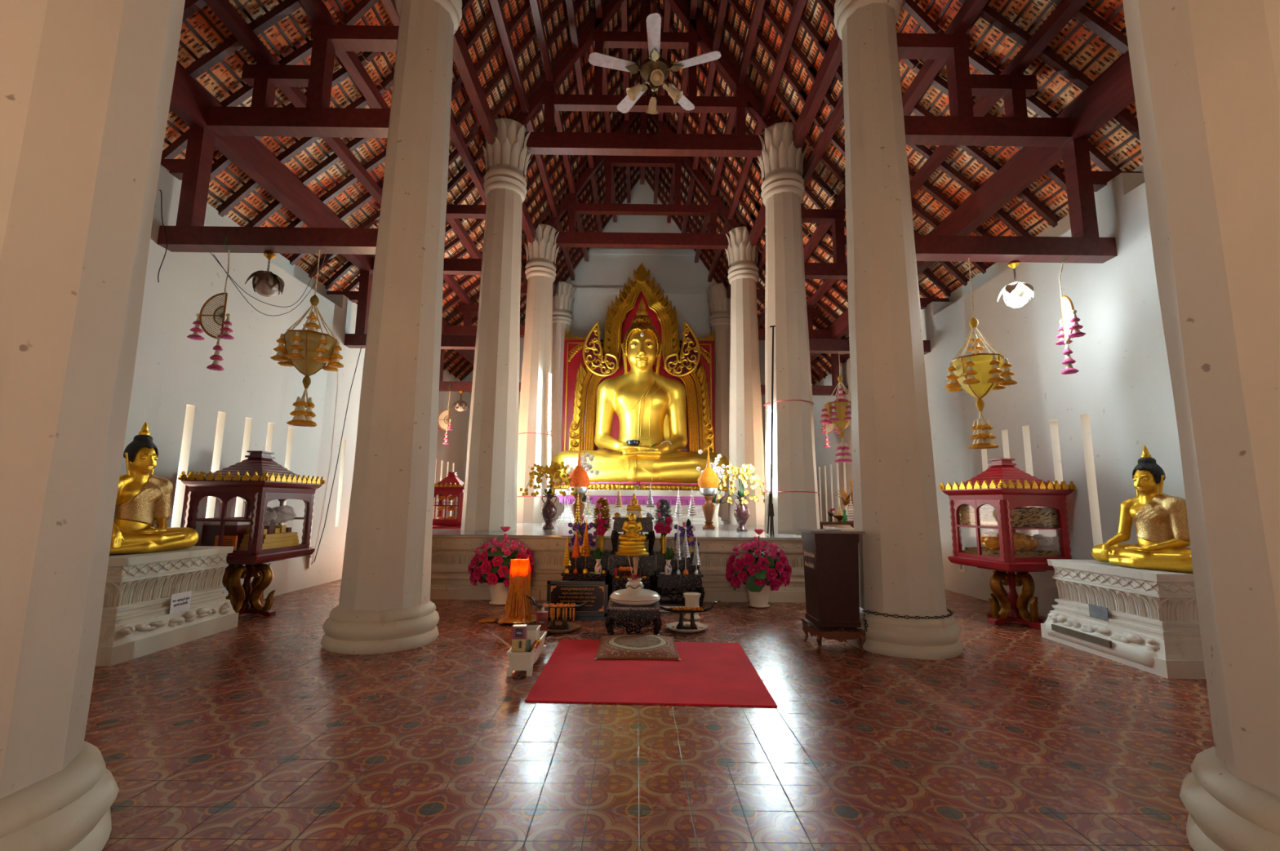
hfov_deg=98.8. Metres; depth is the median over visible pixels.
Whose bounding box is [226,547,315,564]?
table top
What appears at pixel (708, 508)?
vase
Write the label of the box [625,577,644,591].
pot
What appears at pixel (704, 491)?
bowl
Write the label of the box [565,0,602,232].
purlin
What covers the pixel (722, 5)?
purlin
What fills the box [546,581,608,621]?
sign
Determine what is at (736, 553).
flower
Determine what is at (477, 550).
flower
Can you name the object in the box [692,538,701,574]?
tree
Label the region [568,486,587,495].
bowl
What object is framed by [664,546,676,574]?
flower vase
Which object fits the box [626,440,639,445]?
bowl
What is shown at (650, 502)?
umbrella
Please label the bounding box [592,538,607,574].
flower vase
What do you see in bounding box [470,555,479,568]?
flower
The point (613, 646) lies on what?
floor cushion
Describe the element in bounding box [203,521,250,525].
folded cloth
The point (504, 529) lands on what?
flower
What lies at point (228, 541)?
booklet
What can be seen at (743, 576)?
flower
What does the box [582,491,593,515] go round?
umbrella
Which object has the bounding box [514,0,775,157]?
truss
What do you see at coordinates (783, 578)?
flower
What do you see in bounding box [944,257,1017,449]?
hanging ornament
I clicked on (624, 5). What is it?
purlin
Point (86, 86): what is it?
column
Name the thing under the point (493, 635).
stick
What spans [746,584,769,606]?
pot
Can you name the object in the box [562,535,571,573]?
tree
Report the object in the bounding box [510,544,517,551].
flower
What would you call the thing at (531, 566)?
flower
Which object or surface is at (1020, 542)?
bundle
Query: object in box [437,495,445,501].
cloth
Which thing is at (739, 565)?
flower
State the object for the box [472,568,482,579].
flower
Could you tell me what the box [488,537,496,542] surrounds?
flower
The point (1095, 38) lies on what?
ceiling
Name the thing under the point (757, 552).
flower
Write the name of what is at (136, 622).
plinth
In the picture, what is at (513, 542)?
flower
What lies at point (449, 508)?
cloth
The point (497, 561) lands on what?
flower
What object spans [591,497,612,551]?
bouquet
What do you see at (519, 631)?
box
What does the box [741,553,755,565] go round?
flower
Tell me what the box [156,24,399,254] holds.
truss
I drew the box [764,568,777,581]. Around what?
flower
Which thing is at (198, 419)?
wall
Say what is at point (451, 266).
truss
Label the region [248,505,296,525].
plastic bag
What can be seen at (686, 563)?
altar table
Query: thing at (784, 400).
thread
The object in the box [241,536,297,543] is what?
box
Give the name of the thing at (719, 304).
column
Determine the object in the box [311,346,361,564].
cable
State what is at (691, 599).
pot
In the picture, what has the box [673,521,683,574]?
tree
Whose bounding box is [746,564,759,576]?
flower
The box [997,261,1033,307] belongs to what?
lamp
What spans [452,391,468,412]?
lamp
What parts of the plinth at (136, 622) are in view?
worn moulding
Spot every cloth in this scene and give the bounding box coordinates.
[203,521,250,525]
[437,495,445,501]
[437,506,447,511]
[446,516,456,519]
[447,494,457,501]
[447,506,456,511]
[477,557,537,624]
[555,489,724,524]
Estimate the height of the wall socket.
0.150 m
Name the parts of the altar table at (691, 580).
leg, leg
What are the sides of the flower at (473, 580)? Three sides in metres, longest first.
0.160 x 0.142 x 0.054 m
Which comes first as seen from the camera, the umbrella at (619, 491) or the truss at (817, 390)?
the umbrella at (619, 491)
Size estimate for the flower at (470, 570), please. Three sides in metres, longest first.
0.136 x 0.121 x 0.045 m
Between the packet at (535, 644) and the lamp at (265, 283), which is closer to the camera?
the packet at (535, 644)
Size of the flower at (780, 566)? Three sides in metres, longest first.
0.140 x 0.124 x 0.047 m
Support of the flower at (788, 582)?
on the potted flowers at (760, 574)
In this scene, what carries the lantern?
hanging from the truss at (837, 269)
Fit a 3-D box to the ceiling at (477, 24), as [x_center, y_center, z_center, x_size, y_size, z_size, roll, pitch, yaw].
[-1.056,-6.701,7.114,2.514,3.811,17.220,1,-8,0]
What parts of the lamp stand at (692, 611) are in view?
leg, leg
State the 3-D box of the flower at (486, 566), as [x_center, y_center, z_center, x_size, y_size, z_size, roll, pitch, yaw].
[-1.729,1.586,6.138,0.166,0.147,0.056,-2,-18,15]
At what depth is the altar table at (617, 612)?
4.87 m
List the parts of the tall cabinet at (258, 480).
corner post, door, door, corner post, cornice, corner post, door, door, corner post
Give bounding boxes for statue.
[109,422,198,554]
[551,297,728,491]
[615,513,648,555]
[1091,445,1193,573]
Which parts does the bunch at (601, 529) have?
lotus flower, lotus flower, lotus flower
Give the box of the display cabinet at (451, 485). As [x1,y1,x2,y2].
[432,471,464,525]
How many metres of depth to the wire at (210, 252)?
5.16 m
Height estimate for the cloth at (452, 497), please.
0.105 m
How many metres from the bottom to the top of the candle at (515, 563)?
0.550 m
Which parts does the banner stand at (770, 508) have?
leg, leg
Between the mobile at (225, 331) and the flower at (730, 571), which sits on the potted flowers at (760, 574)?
the flower at (730, 571)
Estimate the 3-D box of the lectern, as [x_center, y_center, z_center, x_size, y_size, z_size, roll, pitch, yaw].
[1.628,1.387,4.672,0.450,0.974,0.440,1,-8,0]
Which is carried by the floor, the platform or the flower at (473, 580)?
the platform
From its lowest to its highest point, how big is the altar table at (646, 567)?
0.584 m
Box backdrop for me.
[559,262,715,502]
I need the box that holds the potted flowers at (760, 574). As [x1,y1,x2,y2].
[725,528,792,608]
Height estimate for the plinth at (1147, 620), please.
0.700 m
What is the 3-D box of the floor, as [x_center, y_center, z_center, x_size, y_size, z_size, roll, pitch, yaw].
[-0.051,2.090,5.966,9.600,0.120,17.400,1,-8,0]
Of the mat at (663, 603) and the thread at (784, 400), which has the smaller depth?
the mat at (663, 603)
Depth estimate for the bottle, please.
8.79 m
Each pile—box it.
[959,506,1057,527]
[962,547,1059,557]
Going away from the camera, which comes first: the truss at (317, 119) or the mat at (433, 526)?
the truss at (317, 119)
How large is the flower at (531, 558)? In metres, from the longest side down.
0.149 x 0.132 x 0.051 m
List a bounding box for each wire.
[157,190,167,282]
[209,252,319,307]
[213,253,325,315]
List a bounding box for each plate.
[547,622,579,633]
[666,622,707,632]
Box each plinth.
[95,546,238,666]
[1040,559,1205,679]
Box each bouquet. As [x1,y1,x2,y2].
[565,452,599,524]
[696,449,729,527]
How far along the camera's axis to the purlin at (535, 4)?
8.70 m
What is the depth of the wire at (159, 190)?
5.00 m
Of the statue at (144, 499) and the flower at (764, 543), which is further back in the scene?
the flower at (764, 543)
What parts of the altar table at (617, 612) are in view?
leg, leg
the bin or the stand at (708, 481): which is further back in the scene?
the stand at (708, 481)
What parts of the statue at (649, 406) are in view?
robe sash, lotus seat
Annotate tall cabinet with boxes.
[177,450,325,616]
[938,458,1076,630]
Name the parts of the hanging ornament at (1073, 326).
frame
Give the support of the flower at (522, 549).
on the potted flowers at (495, 563)
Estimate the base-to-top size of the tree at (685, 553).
0.525 m
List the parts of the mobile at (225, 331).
frame, green cord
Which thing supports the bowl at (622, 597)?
on the altar table at (617, 612)
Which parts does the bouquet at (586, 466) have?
orchid flower, orchid flower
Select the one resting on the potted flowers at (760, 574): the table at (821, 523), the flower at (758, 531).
the flower at (758, 531)
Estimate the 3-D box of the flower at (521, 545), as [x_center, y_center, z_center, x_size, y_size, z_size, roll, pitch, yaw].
[-1.410,1.419,6.474,0.091,0.052,0.087,34,3,18]
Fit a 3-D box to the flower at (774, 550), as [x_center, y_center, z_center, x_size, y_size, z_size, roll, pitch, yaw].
[1.542,1.444,6.304,0.083,0.087,0.049,6,-54,-31]
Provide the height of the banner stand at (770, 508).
2.959 m
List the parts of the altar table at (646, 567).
leg, leg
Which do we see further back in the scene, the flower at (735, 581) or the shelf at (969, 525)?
the flower at (735, 581)
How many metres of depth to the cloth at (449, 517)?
8.50 m
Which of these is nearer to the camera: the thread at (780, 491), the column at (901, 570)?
the column at (901, 570)
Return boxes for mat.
[432,525,461,528]
[658,600,684,606]
[659,612,685,613]
[662,606,684,608]
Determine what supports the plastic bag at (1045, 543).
on the pile at (1032, 553)
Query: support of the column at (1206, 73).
on the floor
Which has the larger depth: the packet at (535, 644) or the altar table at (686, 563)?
the altar table at (686, 563)
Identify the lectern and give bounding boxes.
[795,528,866,653]
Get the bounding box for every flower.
[467,562,472,573]
[469,573,477,586]
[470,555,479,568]
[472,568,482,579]
[474,546,479,553]
[478,575,484,583]
[479,551,488,560]
[479,560,492,574]
[483,543,488,549]
[485,573,498,585]
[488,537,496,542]
[490,547,497,553]
[491,540,498,546]
[491,555,503,566]
[497,565,509,577]
[498,542,506,547]
[500,526,511,532]
[502,577,509,587]
[504,549,511,556]
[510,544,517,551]
[511,539,518,545]
[515,551,527,559]
[517,542,524,547]
[520,547,526,553]
[524,547,533,555]
[527,554,534,565]
[530,565,533,575]
[725,564,734,577]
[725,573,731,582]
[728,554,735,564]
[730,576,741,588]
[732,546,738,551]
[733,550,739,556]
[733,559,745,571]
[737,570,748,582]
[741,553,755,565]
[742,545,750,551]
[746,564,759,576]
[754,528,764,534]
[754,549,760,555]
[754,578,766,587]
[756,557,770,569]
[760,540,768,546]
[760,545,767,551]
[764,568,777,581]
[768,542,775,548]
[768,551,776,559]
[768,578,781,591]
[771,546,777,553]
[775,561,784,573]
[778,554,787,565]
[778,571,788,584]
[779,548,785,555]
[784,576,791,586]
[786,564,792,576]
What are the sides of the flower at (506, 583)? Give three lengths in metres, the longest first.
0.137 x 0.122 x 0.046 m
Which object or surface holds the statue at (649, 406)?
on the altar cloth at (642, 496)
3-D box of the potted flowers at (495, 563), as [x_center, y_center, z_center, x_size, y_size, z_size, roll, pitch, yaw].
[-1.612,1.630,6.412,0.736,0.884,0.621,1,-8,0]
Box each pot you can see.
[489,581,508,604]
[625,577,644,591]
[683,592,701,620]
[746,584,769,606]
[826,508,835,522]
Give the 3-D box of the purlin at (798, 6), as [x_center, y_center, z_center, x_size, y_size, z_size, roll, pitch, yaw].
[2.013,-5.327,6.939,0.100,0.150,17.220,1,-8,0]
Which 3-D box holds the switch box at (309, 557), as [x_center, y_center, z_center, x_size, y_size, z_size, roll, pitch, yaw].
[-4.445,1.784,7.395,0.050,0.280,0.090,1,-8,0]
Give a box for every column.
[0,0,185,850]
[320,0,462,654]
[461,118,531,531]
[516,223,559,523]
[551,281,575,518]
[706,283,730,520]
[724,226,764,524]
[757,122,820,534]
[833,0,962,660]
[1122,0,1279,850]
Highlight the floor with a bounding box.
[84,579,1214,850]
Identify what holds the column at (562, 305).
on the platform
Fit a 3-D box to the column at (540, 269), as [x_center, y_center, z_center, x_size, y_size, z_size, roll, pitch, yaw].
[-2.179,-1.154,11.613,0.784,6.315,0.804,1,-8,0]
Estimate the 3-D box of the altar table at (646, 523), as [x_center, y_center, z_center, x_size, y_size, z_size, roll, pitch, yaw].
[-0.084,1.333,6.628,0.531,0.437,0.212,1,-8,0]
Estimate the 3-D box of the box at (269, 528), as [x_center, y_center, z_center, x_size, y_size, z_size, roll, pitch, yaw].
[-3.819,1.069,5.622,0.080,0.080,0.070,1,-8,0]
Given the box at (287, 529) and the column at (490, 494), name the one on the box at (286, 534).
the box at (287, 529)
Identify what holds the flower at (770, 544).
on the potted flowers at (760, 574)
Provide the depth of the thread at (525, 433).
11.10 m
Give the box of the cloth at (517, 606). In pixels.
[477,557,537,624]
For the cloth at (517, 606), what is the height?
0.620 m
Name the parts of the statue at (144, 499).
sequin sash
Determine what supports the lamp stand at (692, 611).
on the plate at (672, 626)
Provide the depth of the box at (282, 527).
5.79 m
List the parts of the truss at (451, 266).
post, post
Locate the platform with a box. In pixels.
[430,518,853,603]
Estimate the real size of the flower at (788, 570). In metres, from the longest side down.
0.152 x 0.135 x 0.051 m
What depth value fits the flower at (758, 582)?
6.12 m
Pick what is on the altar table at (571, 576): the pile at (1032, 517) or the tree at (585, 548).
the tree at (585, 548)
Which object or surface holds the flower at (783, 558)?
on the potted flowers at (760, 574)
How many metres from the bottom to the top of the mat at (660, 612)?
0.018 m
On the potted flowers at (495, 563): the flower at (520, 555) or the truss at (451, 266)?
the flower at (520, 555)
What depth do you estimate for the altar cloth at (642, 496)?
11.08 m
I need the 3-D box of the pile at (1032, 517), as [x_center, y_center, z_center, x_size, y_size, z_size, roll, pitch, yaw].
[3.839,0.953,5.739,0.673,0.224,0.680,2,-8,-13]
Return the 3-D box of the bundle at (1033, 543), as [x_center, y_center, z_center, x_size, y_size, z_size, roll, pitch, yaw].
[3.903,1.188,5.531,0.260,0.162,0.156,2,-8,-13]
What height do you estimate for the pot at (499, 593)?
0.255 m
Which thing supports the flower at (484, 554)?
on the potted flowers at (495, 563)
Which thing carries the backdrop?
attached to the column at (719, 304)
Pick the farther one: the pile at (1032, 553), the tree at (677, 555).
the tree at (677, 555)
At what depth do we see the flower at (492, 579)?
6.13 m
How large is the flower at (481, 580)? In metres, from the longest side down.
0.135 x 0.120 x 0.046 m
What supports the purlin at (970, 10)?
on the truss at (962, 128)
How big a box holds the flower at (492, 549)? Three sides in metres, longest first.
0.079 x 0.075 x 0.044 m
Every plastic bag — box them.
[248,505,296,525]
[1031,534,1054,550]
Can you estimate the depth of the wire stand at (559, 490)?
9.51 m
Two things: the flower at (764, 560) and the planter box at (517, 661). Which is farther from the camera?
the flower at (764, 560)
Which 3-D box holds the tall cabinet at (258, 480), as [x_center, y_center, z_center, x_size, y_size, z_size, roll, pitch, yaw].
[-4.040,1.108,5.716,0.866,1.675,1.036,1,-8,0]
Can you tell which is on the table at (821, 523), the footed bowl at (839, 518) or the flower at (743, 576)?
the footed bowl at (839, 518)
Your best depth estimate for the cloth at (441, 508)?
8.49 m
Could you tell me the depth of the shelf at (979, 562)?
5.36 m
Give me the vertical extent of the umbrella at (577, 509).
0.632 m
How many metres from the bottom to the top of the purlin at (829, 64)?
0.260 m
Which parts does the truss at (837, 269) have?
post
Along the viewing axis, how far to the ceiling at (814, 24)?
9.03 m
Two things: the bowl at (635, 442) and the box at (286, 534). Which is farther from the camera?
the bowl at (635, 442)
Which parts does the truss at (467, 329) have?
post, post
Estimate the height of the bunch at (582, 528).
0.436 m
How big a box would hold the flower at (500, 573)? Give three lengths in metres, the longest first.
0.145 x 0.129 x 0.048 m
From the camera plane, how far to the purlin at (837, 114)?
7.95 m
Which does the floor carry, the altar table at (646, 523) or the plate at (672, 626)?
the plate at (672, 626)
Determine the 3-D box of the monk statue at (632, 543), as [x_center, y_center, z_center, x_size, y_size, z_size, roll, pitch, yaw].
[-0.090,1.270,6.424,0.398,0.479,0.286,1,-8,0]
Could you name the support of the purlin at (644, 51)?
on the truss at (740, 144)
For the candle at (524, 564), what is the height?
0.550 m
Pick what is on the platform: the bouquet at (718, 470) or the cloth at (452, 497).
the bouquet at (718, 470)
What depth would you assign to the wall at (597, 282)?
15.46 m
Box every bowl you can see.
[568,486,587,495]
[608,588,660,605]
[613,512,619,517]
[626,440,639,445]
[645,512,651,518]
[699,488,717,496]
[832,515,844,522]
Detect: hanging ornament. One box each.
[270,249,343,426]
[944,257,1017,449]
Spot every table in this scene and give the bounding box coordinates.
[560,570,608,581]
[562,551,608,577]
[604,599,662,635]
[607,552,657,601]
[610,517,655,554]
[612,566,648,592]
[655,552,700,595]
[655,571,704,608]
[819,521,853,528]
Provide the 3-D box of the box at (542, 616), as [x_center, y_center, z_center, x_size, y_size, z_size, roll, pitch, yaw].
[-0.872,1.723,4.900,0.100,0.290,0.072,1,-8,-3]
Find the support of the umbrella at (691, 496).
on the platform
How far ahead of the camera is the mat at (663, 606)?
5.92 m
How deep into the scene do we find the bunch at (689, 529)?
6.50 m
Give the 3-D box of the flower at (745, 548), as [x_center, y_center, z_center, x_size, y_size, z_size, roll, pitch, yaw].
[1.228,1.420,6.309,0.090,0.053,0.094,-5,34,32]
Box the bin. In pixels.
[525,625,541,662]
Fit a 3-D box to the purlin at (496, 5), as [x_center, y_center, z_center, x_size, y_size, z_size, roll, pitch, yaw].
[-1.826,-5.368,6.920,0.100,0.150,17.220,1,-8,0]
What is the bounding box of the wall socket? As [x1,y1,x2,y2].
[959,564,964,572]
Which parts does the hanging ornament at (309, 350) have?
knob, wire frame, lamp shade, knob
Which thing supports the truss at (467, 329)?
attached to the column at (540, 269)
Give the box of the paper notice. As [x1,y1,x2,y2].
[168,591,191,614]
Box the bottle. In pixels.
[842,510,848,522]
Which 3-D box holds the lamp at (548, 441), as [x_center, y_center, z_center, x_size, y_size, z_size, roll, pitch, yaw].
[-1.828,0.805,11.015,0.085,1.236,0.063,-6,-11,41]
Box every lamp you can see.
[244,252,284,297]
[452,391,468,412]
[546,373,551,431]
[546,435,551,490]
[767,407,771,492]
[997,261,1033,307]
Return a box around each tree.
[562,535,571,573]
[571,528,580,573]
[580,519,591,573]
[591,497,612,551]
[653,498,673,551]
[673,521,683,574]
[680,529,690,574]
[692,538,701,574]
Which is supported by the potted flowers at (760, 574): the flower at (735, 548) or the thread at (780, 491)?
the flower at (735, 548)
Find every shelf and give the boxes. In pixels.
[947,555,1054,571]
[968,524,1058,528]
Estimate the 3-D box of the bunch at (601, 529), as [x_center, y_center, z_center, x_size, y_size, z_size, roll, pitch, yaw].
[-0.475,1.228,6.570,0.196,0.597,0.179,2,-8,-12]
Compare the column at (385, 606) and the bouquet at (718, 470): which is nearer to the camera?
the column at (385, 606)
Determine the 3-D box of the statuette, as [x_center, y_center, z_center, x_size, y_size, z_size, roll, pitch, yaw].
[-0.073,0.964,6.672,0.198,0.305,0.140,1,-8,0]
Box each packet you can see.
[527,640,530,652]
[530,638,541,651]
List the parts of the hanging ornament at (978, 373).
knob, wire frame, lamp shade, knob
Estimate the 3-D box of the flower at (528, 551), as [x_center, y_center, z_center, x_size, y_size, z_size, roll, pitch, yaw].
[-1.321,1.506,6.527,0.053,0.137,0.155,-36,-5,-7]
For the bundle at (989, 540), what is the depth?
5.56 m
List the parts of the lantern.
wire frame, lamp shade, knob, knob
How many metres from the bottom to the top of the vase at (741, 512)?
1.021 m
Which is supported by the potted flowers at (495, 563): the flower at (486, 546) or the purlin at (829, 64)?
the flower at (486, 546)
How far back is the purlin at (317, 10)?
6.06 m
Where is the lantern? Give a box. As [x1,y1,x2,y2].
[819,352,852,462]
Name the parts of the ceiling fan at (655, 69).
blade, blade, lamp shade, lamp shade, blade, motor, rod, lamp shade, lamp shade, blade, blade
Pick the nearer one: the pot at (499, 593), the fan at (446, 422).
the pot at (499, 593)
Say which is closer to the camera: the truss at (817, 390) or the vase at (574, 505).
the vase at (574, 505)
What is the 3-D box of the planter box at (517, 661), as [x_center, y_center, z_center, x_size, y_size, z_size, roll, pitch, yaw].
[-0.822,1.665,4.021,0.174,0.159,0.616,1,-8,0]
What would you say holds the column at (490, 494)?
on the platform
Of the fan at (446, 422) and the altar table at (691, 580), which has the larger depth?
the fan at (446, 422)
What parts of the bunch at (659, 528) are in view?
lotus flower, lotus flower, lotus flower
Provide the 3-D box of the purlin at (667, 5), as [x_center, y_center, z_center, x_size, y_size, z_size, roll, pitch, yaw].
[0.497,-7.674,7.262,0.100,0.150,17.220,1,-8,0]
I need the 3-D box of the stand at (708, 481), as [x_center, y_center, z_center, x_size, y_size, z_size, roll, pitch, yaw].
[1.122,1.005,8.958,0.355,1.360,0.354,1,-8,0]
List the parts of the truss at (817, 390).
post, post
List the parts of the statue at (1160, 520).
sequin sash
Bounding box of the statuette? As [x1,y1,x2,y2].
[626,493,641,517]
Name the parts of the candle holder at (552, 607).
leg, leg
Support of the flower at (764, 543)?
on the potted flowers at (760, 574)
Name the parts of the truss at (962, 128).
post, post, post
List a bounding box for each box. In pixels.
[200,524,250,550]
[237,543,299,550]
[239,539,298,547]
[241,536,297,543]
[243,532,297,538]
[264,525,274,533]
[273,528,279,533]
[274,524,286,533]
[285,527,292,532]
[306,546,315,568]
[506,631,546,676]
[511,624,526,652]
[536,607,548,635]
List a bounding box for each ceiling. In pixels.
[161,0,555,382]
[459,0,641,285]
[644,0,835,286]
[723,0,1142,385]
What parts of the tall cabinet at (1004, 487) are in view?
corner post, door, door, corner post, cornice, door, corner post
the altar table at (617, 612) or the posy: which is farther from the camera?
the posy
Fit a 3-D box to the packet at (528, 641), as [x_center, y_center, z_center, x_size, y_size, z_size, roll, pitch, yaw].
[-0.778,1.589,3.830,0.024,0.170,0.052,1,-8,-6]
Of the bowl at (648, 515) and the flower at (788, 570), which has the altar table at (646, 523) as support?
the bowl at (648, 515)
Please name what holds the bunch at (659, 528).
on the altar table at (686, 563)
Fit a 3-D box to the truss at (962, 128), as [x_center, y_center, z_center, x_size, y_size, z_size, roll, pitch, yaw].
[3.503,-2.701,5.303,2.600,2.290,0.160,1,-8,0]
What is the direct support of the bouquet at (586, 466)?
on the platform
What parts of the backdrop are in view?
moulding, moulding, red panel, panel trim, head panel, moulding, moulding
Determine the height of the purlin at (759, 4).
0.150 m
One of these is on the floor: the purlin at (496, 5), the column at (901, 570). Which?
the column at (901, 570)
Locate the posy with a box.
[633,480,642,489]
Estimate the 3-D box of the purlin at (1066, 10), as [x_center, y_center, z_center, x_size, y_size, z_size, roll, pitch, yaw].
[3.663,-3.305,6.663,0.120,0.110,17.220,1,-8,0]
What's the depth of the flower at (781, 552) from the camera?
6.37 m
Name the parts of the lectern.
leg, leg, stand frame, leg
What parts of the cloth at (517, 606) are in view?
plate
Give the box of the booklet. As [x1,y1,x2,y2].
[214,535,237,550]
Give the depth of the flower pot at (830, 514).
8.88 m
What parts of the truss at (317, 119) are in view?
post, post, post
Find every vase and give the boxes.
[520,461,577,529]
[571,494,584,528]
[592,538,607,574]
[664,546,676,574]
[702,496,715,529]
[715,463,764,531]
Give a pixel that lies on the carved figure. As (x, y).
(845, 502)
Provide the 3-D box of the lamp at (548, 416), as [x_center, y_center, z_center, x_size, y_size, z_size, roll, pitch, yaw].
[-1.848,-0.480,11.212,0.108,1.236,0.056,-6,-11,41]
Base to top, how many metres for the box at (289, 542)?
0.040 m
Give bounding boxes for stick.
[492,634,511,648]
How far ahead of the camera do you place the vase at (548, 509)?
8.32 m
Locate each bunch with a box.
[568,516,595,553]
[593,502,609,553]
[653,502,672,554]
[674,519,699,554]
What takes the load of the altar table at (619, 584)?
on the floor
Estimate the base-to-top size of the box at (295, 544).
0.040 m
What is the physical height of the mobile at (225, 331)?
1.353 m
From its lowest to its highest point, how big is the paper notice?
0.155 m
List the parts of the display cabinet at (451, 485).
door, corner post, door, cornice, door, corner post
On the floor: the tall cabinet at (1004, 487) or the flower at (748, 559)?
the tall cabinet at (1004, 487)
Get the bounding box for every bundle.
[981,531,999,550]
[1013,532,1029,551]
[1022,535,1039,551]
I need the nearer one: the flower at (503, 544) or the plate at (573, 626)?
the plate at (573, 626)
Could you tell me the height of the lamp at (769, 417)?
1.256 m
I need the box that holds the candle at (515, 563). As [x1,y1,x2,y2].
[511,559,519,577]
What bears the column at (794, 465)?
on the platform
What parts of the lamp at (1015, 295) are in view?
chain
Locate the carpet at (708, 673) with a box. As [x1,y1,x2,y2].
[524,639,777,706]
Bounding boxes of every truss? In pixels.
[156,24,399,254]
[326,204,486,350]
[439,286,527,392]
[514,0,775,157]
[545,111,740,249]
[756,288,849,395]
[800,208,949,355]
[896,33,1142,263]
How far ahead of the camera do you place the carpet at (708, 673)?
3.66 m
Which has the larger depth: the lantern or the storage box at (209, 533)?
the lantern
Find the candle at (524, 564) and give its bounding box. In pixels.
[519,559,529,585]
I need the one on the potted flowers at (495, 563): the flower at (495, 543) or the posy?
the flower at (495, 543)
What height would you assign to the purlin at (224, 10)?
0.110 m
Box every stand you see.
[556,489,571,526]
[568,448,589,528]
[659,600,720,629]
[697,445,719,529]
[766,325,775,535]
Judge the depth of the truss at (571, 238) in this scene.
12.07 m
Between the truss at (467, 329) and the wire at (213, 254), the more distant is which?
the truss at (467, 329)
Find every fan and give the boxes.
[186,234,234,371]
[437,382,453,444]
[588,0,721,114]
[820,385,839,447]
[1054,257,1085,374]
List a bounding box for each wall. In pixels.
[120,164,471,599]
[462,179,813,472]
[812,164,1191,617]
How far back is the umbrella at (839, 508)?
9.01 m
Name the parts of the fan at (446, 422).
frame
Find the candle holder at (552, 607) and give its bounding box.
[524,595,590,630]
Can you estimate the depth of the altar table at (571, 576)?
6.21 m
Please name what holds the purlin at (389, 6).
attached to the ceiling at (208, 51)
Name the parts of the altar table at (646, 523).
leg, leg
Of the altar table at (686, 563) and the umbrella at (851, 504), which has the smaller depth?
the altar table at (686, 563)
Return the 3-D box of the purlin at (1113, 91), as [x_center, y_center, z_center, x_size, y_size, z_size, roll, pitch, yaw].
[4.187,-2.720,6.583,0.150,0.340,17.220,1,-8,0]
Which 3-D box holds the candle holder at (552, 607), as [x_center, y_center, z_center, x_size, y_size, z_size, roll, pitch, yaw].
[-0.770,1.733,5.096,0.611,0.298,0.121,1,-8,0]
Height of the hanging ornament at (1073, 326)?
1.303 m
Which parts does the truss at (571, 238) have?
post, post, king post, post, post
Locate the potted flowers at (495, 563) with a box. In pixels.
[467,526,534,605]
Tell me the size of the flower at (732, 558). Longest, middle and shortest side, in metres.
0.141 x 0.125 x 0.048 m
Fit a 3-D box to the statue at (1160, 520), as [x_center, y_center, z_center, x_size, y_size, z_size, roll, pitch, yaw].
[4.060,0.645,4.389,0.383,0.988,0.897,2,-8,-13]
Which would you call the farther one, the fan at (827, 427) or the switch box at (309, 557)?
the fan at (827, 427)
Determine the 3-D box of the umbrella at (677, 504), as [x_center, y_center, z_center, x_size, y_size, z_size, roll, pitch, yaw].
[0.648,1.379,9.202,0.166,0.678,0.159,1,-8,0]
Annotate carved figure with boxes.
[833,479,853,528]
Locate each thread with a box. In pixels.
[519,432,552,436]
[763,491,819,493]
[764,400,813,407]
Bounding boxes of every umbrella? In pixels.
[574,493,580,524]
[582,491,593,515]
[614,483,622,517]
[646,485,654,517]
[673,489,683,526]
[687,489,697,527]
[837,503,842,515]
[846,495,853,521]
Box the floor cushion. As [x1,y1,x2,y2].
[593,635,681,661]
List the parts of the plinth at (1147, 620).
worn moulding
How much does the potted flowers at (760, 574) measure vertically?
0.884 m
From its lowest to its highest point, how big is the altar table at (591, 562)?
0.584 m
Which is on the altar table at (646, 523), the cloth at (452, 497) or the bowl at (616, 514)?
the bowl at (616, 514)
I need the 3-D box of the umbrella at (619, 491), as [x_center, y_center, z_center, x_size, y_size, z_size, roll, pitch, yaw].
[-0.256,0.909,6.677,0.100,0.414,0.096,1,-8,0]
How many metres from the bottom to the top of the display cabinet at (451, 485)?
0.829 m
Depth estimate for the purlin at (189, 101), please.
6.00 m
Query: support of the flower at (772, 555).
on the potted flowers at (760, 574)
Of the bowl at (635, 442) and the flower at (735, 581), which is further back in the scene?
the bowl at (635, 442)
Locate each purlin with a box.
[168,62,475,365]
[203,0,478,318]
[299,0,524,326]
[381,0,527,286]
[453,25,555,297]
[489,0,574,280]
[528,0,588,262]
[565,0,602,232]
[595,0,617,222]
[621,0,631,203]
[640,48,648,184]
[653,0,671,203]
[666,0,697,222]
[680,0,728,233]
[694,0,764,262]
[707,0,806,282]
[726,29,842,298]
[757,0,905,274]
[757,0,988,328]
[806,0,1088,308]
[809,50,1134,362]
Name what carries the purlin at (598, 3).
on the truss
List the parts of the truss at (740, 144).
post, post, king post, post, post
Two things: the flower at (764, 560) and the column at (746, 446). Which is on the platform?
the column at (746, 446)
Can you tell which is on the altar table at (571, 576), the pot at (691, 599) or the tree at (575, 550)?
the tree at (575, 550)

